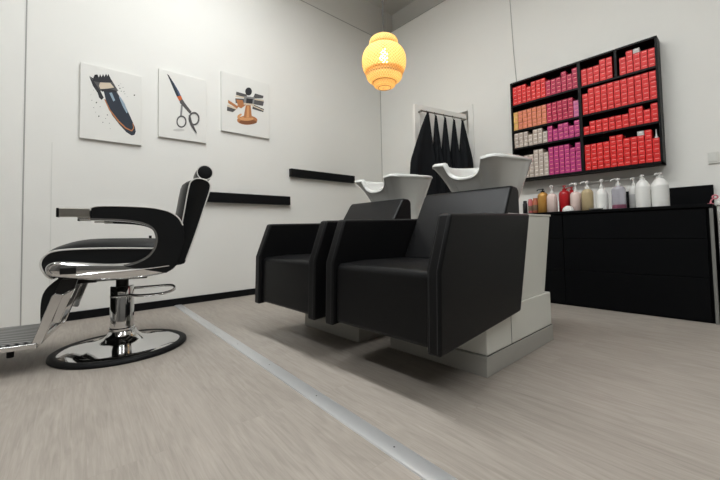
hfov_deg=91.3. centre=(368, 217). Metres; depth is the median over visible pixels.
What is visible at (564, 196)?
pump bottle
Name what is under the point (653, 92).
box
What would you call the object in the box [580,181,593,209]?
pump bottle
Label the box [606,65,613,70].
box
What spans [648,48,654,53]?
box
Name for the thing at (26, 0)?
trim
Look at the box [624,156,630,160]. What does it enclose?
box
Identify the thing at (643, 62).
box
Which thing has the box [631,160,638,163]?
box
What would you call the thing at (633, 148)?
box
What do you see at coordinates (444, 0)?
trim
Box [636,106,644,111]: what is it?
box
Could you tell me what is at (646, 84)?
box
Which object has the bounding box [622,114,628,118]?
box
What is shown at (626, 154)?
box
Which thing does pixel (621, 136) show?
box
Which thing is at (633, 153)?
box
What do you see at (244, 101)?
print
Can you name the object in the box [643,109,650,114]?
box
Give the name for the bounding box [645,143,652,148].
box
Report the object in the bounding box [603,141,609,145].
box
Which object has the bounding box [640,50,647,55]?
box
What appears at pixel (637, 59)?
box
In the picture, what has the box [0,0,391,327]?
wall
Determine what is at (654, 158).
box
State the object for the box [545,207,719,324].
base cabinet
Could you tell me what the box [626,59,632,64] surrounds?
box
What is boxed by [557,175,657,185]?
wall rail
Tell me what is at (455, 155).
cape
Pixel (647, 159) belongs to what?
box
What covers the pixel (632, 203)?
pump bottle
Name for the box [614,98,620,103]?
box
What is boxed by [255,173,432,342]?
chair
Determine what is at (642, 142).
box
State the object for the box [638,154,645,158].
box
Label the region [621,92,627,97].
box
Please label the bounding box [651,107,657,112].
box
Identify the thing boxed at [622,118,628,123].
box
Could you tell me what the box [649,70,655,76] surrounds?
box
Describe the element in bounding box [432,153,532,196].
basin
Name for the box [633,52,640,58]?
box
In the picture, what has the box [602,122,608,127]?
box
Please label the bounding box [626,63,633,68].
box
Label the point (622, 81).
box
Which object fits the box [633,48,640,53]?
box
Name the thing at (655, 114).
box
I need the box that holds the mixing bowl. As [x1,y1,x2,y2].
[562,206,573,210]
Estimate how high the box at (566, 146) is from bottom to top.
0.036 m
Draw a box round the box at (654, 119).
[651,117,658,121]
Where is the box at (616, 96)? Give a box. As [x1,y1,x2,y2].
[614,94,620,98]
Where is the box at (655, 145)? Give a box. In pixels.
[653,142,659,147]
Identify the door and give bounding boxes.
[412,104,466,149]
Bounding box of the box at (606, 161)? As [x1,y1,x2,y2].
[604,159,610,163]
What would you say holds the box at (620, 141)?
on the box
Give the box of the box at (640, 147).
[638,145,645,149]
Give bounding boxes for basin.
[355,173,432,218]
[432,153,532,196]
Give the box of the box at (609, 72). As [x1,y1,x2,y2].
[606,70,614,75]
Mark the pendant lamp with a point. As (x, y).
(378, 52)
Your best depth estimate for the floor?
1.34 m
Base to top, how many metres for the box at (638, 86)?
0.036 m
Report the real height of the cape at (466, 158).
0.875 m
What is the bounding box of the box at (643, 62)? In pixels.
[641,59,647,64]
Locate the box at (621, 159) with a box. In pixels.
[617,157,623,161]
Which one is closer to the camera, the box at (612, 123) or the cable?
the box at (612, 123)
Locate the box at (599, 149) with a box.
[597,147,603,151]
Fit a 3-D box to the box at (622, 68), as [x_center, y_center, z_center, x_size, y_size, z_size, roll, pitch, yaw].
[2.205,-1.268,3.038,0.112,0.036,0.043,1,-3,-43]
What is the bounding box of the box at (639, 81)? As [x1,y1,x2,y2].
[634,79,641,84]
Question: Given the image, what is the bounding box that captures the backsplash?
[626,185,714,207]
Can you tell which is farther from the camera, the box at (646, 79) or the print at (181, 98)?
the print at (181, 98)
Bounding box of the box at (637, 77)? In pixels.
[634,74,641,80]
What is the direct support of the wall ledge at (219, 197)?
attached to the wall at (325, 112)
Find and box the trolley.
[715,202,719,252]
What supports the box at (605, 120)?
on the box at (607, 123)
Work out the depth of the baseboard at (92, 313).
3.27 m
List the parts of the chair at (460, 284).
armrest, seat, backrest, armrest, tank, tank lid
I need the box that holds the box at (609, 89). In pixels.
[607,87,613,91]
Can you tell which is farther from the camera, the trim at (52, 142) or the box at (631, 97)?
the box at (631, 97)
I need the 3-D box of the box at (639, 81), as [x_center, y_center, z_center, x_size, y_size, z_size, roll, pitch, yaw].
[2.276,-1.123,2.963,0.112,0.036,0.043,1,-3,-43]
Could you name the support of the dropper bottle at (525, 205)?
on the countertop
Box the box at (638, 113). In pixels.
[636,110,643,115]
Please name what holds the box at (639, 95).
on the box
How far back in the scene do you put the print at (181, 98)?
3.42 m
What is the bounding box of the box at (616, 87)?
[614,85,620,89]
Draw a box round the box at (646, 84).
[642,82,649,87]
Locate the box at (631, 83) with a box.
[627,81,634,86]
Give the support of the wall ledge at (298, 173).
attached to the wall at (325, 112)
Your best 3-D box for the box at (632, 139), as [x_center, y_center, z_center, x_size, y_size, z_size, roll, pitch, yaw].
[2.251,-0.652,2.977,0.112,0.036,0.043,1,-3,-43]
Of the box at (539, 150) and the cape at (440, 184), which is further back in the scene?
the cape at (440, 184)
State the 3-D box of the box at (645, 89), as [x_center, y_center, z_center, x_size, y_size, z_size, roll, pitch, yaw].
[2.310,-1.047,2.923,0.112,0.036,0.043,1,-3,-43]
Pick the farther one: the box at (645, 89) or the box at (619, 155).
the box at (619, 155)
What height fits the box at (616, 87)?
0.036 m
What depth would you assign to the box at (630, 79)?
2.96 m
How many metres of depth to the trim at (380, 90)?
5.32 m
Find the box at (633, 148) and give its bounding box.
[631,146,637,150]
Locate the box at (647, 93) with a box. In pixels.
[642,91,649,96]
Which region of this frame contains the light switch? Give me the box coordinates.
[708,152,718,163]
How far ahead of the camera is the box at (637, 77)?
2.92 m
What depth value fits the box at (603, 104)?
3.10 m
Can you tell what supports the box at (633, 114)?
on the box at (632, 119)
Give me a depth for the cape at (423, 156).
3.73 m
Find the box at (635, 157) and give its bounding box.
[631,155,638,159]
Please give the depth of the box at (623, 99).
2.99 m
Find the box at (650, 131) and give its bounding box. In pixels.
[644,129,653,135]
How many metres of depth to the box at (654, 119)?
2.84 m
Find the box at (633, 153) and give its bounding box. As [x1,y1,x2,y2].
[631,150,637,155]
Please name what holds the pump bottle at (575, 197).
on the countertop
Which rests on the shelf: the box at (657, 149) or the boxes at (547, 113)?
the boxes at (547, 113)
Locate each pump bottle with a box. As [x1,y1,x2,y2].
[537,189,547,212]
[547,185,557,211]
[559,185,569,211]
[569,183,581,210]
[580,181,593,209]
[595,179,608,208]
[610,178,626,208]
[629,178,635,207]
[635,175,651,207]
[651,173,669,206]
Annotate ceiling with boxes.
[367,0,414,14]
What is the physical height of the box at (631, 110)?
0.036 m
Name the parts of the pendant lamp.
cord, lamp shade, lamp shade, lamp shade, lamp shade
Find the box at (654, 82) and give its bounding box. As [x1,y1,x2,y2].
[649,80,656,85]
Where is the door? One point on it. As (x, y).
(419, 111)
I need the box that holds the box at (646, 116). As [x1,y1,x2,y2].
[644,114,650,118]
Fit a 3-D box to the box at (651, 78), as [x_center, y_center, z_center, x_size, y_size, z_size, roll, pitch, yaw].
[2.339,-1.127,2.889,0.112,0.036,0.043,1,-3,-43]
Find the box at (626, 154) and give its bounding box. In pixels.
[624,151,630,156]
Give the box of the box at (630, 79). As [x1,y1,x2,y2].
[627,76,633,81]
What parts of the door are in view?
coat rail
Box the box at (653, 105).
[651,103,657,108]
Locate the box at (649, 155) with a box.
[646,153,652,157]
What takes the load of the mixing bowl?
on the countertop
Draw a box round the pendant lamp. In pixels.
[362,0,405,90]
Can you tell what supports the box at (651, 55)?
on the box at (650, 60)
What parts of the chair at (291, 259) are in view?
seat, armrest, armrest, backrest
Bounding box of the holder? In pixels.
[708,194,718,203]
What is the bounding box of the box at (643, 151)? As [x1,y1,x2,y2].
[638,149,645,154]
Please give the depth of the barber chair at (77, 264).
1.94 m
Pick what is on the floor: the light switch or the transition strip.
the transition strip
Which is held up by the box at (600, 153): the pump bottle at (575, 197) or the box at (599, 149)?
the box at (599, 149)
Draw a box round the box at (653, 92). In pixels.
[650,89,656,95]
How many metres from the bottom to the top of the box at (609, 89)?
0.036 m
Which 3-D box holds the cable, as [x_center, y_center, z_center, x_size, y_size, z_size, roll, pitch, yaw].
[1.558,-2.110,3.848,0.008,1.408,0.078,1,-3,-43]
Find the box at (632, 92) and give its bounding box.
[628,90,634,95]
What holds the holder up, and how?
attached to the countertop
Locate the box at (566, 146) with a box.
[564,144,572,148]
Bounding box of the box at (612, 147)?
[610,145,616,149]
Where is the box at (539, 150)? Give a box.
[538,149,546,152]
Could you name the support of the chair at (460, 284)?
on the floor
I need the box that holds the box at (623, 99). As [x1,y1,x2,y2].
[621,96,627,101]
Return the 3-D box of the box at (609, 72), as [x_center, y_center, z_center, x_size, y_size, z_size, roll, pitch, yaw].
[2.138,-1.264,3.109,0.112,0.036,0.043,1,-3,-43]
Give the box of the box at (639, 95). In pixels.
[635,93,642,98]
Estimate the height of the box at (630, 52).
0.036 m
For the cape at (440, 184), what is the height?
0.992 m
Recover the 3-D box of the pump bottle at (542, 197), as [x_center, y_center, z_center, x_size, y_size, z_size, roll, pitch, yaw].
[1.618,-0.152,3.269,0.090,0.225,0.090,-1,-2,-15]
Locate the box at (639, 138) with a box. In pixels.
[637,135,644,140]
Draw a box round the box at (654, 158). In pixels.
[653,157,660,161]
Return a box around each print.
[79,62,141,145]
[158,68,205,143]
[220,71,269,138]
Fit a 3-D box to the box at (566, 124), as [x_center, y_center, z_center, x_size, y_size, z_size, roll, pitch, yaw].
[1.898,-0.874,3.361,0.112,0.036,0.042,1,-3,-43]
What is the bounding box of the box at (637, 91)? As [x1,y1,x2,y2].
[635,88,642,93]
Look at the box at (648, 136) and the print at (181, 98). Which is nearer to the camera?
the box at (648, 136)
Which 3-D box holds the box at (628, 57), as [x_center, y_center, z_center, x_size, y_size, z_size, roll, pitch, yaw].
[2.235,-1.347,3.005,0.112,0.036,0.043,1,-3,-43]
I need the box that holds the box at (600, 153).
[597,151,603,155]
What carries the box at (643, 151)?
on the box at (642, 156)
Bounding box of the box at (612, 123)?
[609,121,615,125]
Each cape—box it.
[410,111,436,195]
[433,116,444,193]
[441,116,451,192]
[450,118,460,167]
[459,121,473,167]
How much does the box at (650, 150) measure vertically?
0.036 m
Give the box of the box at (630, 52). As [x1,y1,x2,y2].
[626,50,632,55]
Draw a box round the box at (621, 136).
[616,134,624,139]
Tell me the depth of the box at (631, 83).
2.96 m
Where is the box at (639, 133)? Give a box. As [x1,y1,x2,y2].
[637,131,644,135]
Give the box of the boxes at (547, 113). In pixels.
[513,57,613,177]
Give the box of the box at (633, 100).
[628,99,635,104]
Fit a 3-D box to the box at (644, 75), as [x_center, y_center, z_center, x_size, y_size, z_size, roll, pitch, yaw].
[2.304,-1.164,2.926,0.112,0.036,0.043,1,-3,-43]
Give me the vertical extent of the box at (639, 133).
0.036 m
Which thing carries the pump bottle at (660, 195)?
on the countertop
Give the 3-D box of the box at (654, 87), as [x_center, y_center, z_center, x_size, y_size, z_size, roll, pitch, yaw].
[2.344,-1.049,2.889,0.112,0.036,0.043,1,-3,-43]
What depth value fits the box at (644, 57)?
2.89 m
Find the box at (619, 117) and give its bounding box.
[615,115,621,120]
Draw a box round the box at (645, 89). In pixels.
[642,86,649,91]
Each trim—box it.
[20,0,27,325]
[49,142,52,284]
[301,0,372,35]
[380,90,382,181]
[390,0,444,32]
[411,104,474,167]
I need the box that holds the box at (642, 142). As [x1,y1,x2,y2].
[638,140,644,144]
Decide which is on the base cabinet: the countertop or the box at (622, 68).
the countertop
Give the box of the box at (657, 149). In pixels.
[653,147,659,152]
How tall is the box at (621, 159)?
0.036 m
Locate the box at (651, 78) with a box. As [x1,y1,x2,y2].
[649,75,655,80]
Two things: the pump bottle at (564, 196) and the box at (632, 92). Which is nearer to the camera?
the box at (632, 92)
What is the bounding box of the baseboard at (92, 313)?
[66,288,254,320]
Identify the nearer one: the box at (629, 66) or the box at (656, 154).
the box at (656, 154)
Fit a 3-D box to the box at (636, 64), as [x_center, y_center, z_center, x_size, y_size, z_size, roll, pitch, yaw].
[2.270,-1.272,2.967,0.112,0.036,0.043,1,-3,-43]
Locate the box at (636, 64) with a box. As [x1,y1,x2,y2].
[633,61,640,67]
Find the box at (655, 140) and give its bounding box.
[653,138,659,142]
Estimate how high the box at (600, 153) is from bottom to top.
0.036 m
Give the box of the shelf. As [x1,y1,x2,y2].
[510,35,665,181]
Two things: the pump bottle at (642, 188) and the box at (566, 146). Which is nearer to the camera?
the pump bottle at (642, 188)
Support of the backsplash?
attached to the wall at (459, 53)
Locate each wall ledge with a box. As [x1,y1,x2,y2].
[207,192,289,204]
[289,168,354,182]
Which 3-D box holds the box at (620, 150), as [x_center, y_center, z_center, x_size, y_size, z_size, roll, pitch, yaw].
[2.187,-0.570,3.046,0.112,0.036,0.043,1,-3,-43]
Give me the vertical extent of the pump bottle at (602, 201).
0.260 m
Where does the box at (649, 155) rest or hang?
on the box at (647, 159)
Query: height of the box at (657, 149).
0.036 m
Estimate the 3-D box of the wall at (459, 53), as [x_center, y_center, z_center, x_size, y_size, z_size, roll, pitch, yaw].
[2.710,-1.329,2.889,0.400,4.100,7.000,1,-3,-43]
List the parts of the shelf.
panel, panel, panel, panel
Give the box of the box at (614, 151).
[610,149,616,153]
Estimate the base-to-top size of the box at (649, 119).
0.036 m
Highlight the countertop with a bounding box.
[522,204,716,214]
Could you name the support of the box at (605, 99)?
on the box at (603, 104)
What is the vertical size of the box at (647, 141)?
0.036 m
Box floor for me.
[0,295,719,479]
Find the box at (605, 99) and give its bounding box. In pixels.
[601,97,607,102]
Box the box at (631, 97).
[628,95,634,100]
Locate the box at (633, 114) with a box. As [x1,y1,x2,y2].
[629,112,635,117]
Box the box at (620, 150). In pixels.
[617,148,623,152]
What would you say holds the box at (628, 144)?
on the box at (627, 149)
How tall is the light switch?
0.086 m
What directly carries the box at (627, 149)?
on the box at (626, 154)
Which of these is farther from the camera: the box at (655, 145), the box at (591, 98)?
the box at (591, 98)
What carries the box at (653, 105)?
on the box at (653, 110)
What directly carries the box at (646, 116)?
on the box at (649, 119)
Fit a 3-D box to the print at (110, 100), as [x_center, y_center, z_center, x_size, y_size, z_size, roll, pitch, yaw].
[-2.228,-0.968,3.057,0.435,0.634,0.028,1,-3,-43]
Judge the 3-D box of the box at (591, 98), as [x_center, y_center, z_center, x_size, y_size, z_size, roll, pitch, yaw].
[2.043,-1.069,3.209,0.112,0.036,0.043,1,-3,-43]
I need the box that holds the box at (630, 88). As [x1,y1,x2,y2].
[627,86,634,90]
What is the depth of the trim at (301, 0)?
4.89 m
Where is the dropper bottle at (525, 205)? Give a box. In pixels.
[523,201,527,212]
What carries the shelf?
attached to the wall at (459, 53)
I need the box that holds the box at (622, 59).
[619,57,625,62]
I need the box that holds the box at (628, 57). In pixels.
[626,54,632,60]
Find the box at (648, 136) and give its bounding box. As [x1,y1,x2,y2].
[645,134,653,139]
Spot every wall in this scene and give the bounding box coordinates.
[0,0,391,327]
[381,0,719,212]
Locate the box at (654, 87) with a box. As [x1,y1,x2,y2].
[650,85,656,90]
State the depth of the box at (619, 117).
3.02 m
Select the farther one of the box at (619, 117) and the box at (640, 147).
the box at (619, 117)
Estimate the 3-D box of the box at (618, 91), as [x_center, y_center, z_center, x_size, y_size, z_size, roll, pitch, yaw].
[2.176,-1.077,3.066,0.112,0.036,0.043,1,-3,-43]
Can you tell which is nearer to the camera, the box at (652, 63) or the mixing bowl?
the box at (652, 63)
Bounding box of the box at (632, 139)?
[630,136,637,141]
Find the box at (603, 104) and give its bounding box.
[601,101,607,106]
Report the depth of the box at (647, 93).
2.88 m
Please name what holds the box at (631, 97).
on the box at (633, 100)
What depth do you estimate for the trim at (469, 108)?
4.20 m
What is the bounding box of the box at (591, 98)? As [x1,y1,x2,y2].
[588,96,594,100]
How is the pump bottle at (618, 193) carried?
on the countertop
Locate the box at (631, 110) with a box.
[629,107,635,112]
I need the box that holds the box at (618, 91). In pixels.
[614,89,620,94]
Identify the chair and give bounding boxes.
[0,165,212,369]
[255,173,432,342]
[326,153,552,377]
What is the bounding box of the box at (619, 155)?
[617,153,623,157]
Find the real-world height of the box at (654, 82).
0.036 m
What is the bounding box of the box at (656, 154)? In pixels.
[653,152,660,156]
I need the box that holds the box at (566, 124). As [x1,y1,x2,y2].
[563,122,571,126]
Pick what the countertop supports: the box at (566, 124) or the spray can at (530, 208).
the spray can at (530, 208)
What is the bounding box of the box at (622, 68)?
[620,65,626,71]
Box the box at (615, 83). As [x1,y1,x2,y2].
[613,80,620,85]
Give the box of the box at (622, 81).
[620,78,626,83]
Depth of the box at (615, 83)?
3.03 m
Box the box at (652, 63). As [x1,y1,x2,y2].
[648,62,655,66]
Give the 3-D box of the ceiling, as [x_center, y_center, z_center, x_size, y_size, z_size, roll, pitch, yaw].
[0.057,-3.471,0.568,7.500,0.100,7.200,1,-3,-43]
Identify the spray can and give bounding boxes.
[528,199,532,212]
[532,198,537,212]
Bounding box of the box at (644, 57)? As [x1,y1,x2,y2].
[640,55,647,60]
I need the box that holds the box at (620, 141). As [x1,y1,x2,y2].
[616,139,622,143]
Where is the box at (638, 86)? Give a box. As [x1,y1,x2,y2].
[635,84,641,89]
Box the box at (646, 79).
[642,77,649,82]
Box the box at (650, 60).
[648,57,654,62]
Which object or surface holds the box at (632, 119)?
on the box
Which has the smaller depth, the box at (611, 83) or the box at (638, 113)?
the box at (638, 113)
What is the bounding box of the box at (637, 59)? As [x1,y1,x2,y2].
[633,57,640,62]
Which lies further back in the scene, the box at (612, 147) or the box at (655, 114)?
the box at (612, 147)
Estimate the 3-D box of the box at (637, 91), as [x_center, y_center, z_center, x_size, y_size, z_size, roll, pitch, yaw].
[2.274,-1.045,2.956,0.112,0.036,0.043,1,-3,-43]
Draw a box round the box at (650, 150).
[646,148,652,153]
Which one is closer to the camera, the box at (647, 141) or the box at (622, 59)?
the box at (647, 141)
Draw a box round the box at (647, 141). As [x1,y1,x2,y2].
[645,139,652,143]
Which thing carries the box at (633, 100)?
on the shelf
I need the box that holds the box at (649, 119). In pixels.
[644,118,650,123]
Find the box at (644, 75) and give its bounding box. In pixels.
[641,72,648,78]
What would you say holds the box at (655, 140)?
on the box at (655, 145)
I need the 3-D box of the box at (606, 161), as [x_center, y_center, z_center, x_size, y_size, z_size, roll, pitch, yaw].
[2.122,-0.488,3.113,0.112,0.036,0.043,1,-3,-43]
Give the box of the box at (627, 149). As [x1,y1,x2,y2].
[624,147,630,151]
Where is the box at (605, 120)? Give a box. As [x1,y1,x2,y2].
[602,118,608,122]
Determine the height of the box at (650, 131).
0.036 m
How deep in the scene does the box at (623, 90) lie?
2.99 m
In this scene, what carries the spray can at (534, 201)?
on the countertop
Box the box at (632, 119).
[629,116,636,121]
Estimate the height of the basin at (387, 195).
0.355 m
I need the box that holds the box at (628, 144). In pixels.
[623,142,630,147]
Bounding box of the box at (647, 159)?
[646,158,653,162]
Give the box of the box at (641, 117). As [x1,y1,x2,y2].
[636,115,643,120]
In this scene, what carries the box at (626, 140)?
on the box at (628, 144)
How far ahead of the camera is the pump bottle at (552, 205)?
3.15 m
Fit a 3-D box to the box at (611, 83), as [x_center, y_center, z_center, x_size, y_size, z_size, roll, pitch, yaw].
[2.141,-1.153,3.105,0.112,0.036,0.043,1,-3,-43]
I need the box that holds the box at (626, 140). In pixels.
[623,138,629,142]
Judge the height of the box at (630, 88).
0.036 m
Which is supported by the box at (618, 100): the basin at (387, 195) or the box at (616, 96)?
the box at (616, 96)
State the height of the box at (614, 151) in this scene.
0.036 m
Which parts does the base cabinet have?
drawer, drawer, drawer, drawer, drawer, drawer, panel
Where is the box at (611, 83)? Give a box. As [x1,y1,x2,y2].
[607,82,613,87]
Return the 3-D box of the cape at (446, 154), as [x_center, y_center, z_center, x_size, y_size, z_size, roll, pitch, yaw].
[0.858,-0.652,3.920,0.129,0.965,0.134,-2,-3,20]
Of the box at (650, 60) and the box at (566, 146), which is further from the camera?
the box at (566, 146)
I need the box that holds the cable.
[510,4,516,81]
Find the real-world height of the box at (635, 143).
0.036 m
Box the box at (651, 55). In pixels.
[648,52,654,58]
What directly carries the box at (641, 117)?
on the box
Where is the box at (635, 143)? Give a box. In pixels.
[630,141,637,146]
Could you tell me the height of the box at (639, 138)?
0.036 m
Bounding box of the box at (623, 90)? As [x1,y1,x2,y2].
[621,87,627,92]
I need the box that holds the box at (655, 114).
[651,112,657,117]
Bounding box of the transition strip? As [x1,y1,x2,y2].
[175,305,457,479]
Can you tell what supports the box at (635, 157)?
on the box at (632, 161)

